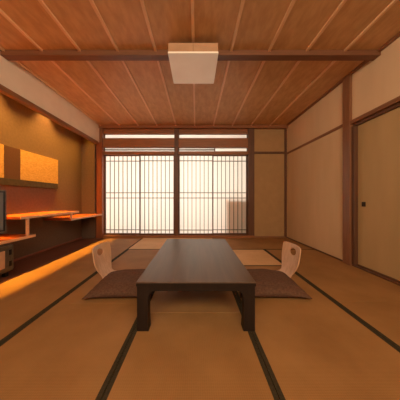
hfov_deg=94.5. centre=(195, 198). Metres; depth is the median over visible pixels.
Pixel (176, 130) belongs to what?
trim
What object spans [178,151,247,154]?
trim
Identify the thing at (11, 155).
wall panel
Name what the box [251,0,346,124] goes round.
trim
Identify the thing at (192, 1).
trim
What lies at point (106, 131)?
trim
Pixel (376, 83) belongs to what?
wall
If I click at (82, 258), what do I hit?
mat
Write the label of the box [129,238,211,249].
mat
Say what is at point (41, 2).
trim
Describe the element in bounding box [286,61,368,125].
trim
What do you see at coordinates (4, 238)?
wall shelf
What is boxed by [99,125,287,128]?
trim
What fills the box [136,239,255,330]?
table
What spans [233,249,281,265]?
mat
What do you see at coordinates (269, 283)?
floor cushion
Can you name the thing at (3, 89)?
trim
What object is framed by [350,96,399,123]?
trim
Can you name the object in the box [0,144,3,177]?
wall panel
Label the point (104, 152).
trim
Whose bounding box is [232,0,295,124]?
trim
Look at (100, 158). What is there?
trim
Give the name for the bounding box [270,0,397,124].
trim
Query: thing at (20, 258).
baseboard
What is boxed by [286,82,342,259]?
wall
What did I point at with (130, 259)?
mat
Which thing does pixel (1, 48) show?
trim
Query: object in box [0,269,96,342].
mat
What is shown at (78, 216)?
wall shelf
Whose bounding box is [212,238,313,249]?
mat
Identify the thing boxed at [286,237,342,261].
trim
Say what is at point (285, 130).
trim
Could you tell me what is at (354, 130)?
trim
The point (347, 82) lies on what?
trim
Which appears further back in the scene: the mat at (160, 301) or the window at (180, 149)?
the window at (180, 149)
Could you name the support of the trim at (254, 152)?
attached to the wall at (268, 168)
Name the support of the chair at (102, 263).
on the mat at (130, 259)
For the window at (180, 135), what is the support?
in the wall at (268, 168)
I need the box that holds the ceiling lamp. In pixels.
[168,43,217,83]
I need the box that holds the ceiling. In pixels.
[0,0,399,124]
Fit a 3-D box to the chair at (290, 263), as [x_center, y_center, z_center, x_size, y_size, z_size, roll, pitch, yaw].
[0.834,0.705,2.110,0.609,0.374,0.400,0,0,0]
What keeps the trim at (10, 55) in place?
attached to the wall header
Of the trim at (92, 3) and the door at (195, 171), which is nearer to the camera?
the trim at (92, 3)
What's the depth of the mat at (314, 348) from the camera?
1.09 m
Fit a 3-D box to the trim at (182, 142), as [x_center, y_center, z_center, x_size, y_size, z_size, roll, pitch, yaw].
[0.402,-1.311,4.365,1.620,0.212,0.130,0,0,0]
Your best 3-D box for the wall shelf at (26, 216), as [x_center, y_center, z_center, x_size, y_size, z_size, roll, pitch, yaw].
[-2.365,0.342,2.810,0.470,0.251,1.120,0,0,0]
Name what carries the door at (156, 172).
in the wall at (268, 168)
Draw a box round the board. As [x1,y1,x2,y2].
[0,238,104,283]
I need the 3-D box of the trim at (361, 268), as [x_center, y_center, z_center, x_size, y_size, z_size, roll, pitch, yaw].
[2.194,0.908,0.300,0.172,0.047,4.400,0,0,0]
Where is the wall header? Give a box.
[0,55,98,141]
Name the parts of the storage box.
door panel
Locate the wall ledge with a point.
(3, 181)
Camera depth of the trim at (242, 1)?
2.02 m
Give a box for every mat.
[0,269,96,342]
[0,304,136,399]
[36,238,141,268]
[54,249,158,303]
[101,313,279,399]
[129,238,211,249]
[150,291,241,312]
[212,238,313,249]
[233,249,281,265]
[235,266,399,399]
[265,249,399,300]
[335,301,399,348]
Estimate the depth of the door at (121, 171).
4.40 m
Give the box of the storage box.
[0,244,13,276]
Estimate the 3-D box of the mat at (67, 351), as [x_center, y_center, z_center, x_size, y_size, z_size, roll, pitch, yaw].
[-0.820,0.914,0.733,0.787,0.036,1.702,0,0,0]
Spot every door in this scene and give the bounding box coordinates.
[105,155,138,234]
[139,155,173,234]
[179,155,212,234]
[213,155,246,234]
[357,107,399,282]
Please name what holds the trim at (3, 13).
attached to the ceiling
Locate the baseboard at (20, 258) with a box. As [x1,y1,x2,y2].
[14,237,81,261]
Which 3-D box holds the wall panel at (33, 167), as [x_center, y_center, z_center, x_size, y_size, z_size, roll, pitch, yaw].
[-2.589,-0.505,3.090,0.022,0.445,0.740,0,0,0]
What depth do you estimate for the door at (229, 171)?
4.40 m
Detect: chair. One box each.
[92,242,115,278]
[278,241,300,277]
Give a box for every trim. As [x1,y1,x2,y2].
[0,9,119,124]
[0,46,100,124]
[0,50,380,60]
[0,84,97,143]
[38,0,137,124]
[89,0,156,124]
[96,142,104,237]
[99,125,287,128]
[99,128,103,142]
[103,138,173,147]
[103,151,173,154]
[103,235,254,238]
[104,129,173,133]
[140,0,175,124]
[174,128,178,235]
[178,138,247,147]
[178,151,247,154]
[179,129,247,133]
[191,0,194,124]
[213,0,244,124]
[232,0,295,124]
[247,128,253,235]
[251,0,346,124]
[254,152,284,153]
[255,236,285,236]
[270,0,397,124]
[284,129,286,235]
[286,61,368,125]
[286,124,342,154]
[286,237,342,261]
[343,75,352,264]
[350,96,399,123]
[351,126,357,264]
[352,265,399,285]
[377,32,399,51]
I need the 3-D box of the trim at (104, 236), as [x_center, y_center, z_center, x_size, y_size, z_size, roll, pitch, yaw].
[-0.399,0.888,4.350,3.502,0.087,0.160,0,0,0]
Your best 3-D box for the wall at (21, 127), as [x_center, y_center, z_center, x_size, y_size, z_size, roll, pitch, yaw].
[-2.660,-0.386,1.220,0.120,2.635,6.240,0,0,0]
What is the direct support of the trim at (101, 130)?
attached to the wall header
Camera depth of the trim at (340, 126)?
3.16 m
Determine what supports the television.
on the wall shelf at (4, 238)
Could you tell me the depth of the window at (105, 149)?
4.38 m
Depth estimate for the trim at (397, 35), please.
1.99 m
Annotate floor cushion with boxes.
[82,269,150,298]
[247,269,311,298]
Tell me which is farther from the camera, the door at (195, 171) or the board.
the door at (195, 171)
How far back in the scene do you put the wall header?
2.69 m
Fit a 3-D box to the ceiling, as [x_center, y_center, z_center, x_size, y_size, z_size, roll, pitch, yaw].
[-0.210,-1.743,1.280,5.020,0.080,6.360,0,0,0]
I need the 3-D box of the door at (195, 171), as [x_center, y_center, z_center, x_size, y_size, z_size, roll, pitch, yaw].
[0.001,-0.095,4.349,0.817,1.880,0.028,0,0,0]
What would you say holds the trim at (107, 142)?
attached to the wall at (88, 149)
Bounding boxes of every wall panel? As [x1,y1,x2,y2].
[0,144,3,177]
[4,145,19,179]
[20,150,57,183]
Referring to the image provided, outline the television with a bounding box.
[0,190,5,233]
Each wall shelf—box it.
[0,234,35,244]
[6,211,78,235]
[44,214,101,220]
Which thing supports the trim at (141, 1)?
attached to the ceiling
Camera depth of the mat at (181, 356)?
1.01 m
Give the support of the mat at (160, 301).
on the floor
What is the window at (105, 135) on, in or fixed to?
in the wall at (88, 149)
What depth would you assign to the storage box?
2.10 m
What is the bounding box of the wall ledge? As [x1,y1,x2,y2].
[0,178,57,188]
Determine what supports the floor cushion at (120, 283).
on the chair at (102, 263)
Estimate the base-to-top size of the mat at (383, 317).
0.036 m
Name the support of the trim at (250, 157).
attached to the wall at (268, 168)
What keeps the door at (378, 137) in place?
in the wall at (315, 169)
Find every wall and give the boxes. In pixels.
[0,93,80,258]
[81,137,95,237]
[254,129,285,237]
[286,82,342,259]
[352,37,399,119]
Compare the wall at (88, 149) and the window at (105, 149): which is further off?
the window at (105, 149)
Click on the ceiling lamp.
(190, 63)
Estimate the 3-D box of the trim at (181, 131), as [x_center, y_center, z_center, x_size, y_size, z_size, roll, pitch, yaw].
[0.402,-1.580,4.380,1.620,0.106,0.100,0,0,0]
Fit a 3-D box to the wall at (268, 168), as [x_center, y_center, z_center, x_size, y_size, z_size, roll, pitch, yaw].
[1.731,-0.350,4.397,0.758,2.565,0.125,0,0,0]
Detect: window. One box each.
[104,134,173,137]
[104,148,173,150]
[179,134,246,137]
[179,148,246,150]
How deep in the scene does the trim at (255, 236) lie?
4.32 m
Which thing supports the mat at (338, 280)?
on the floor

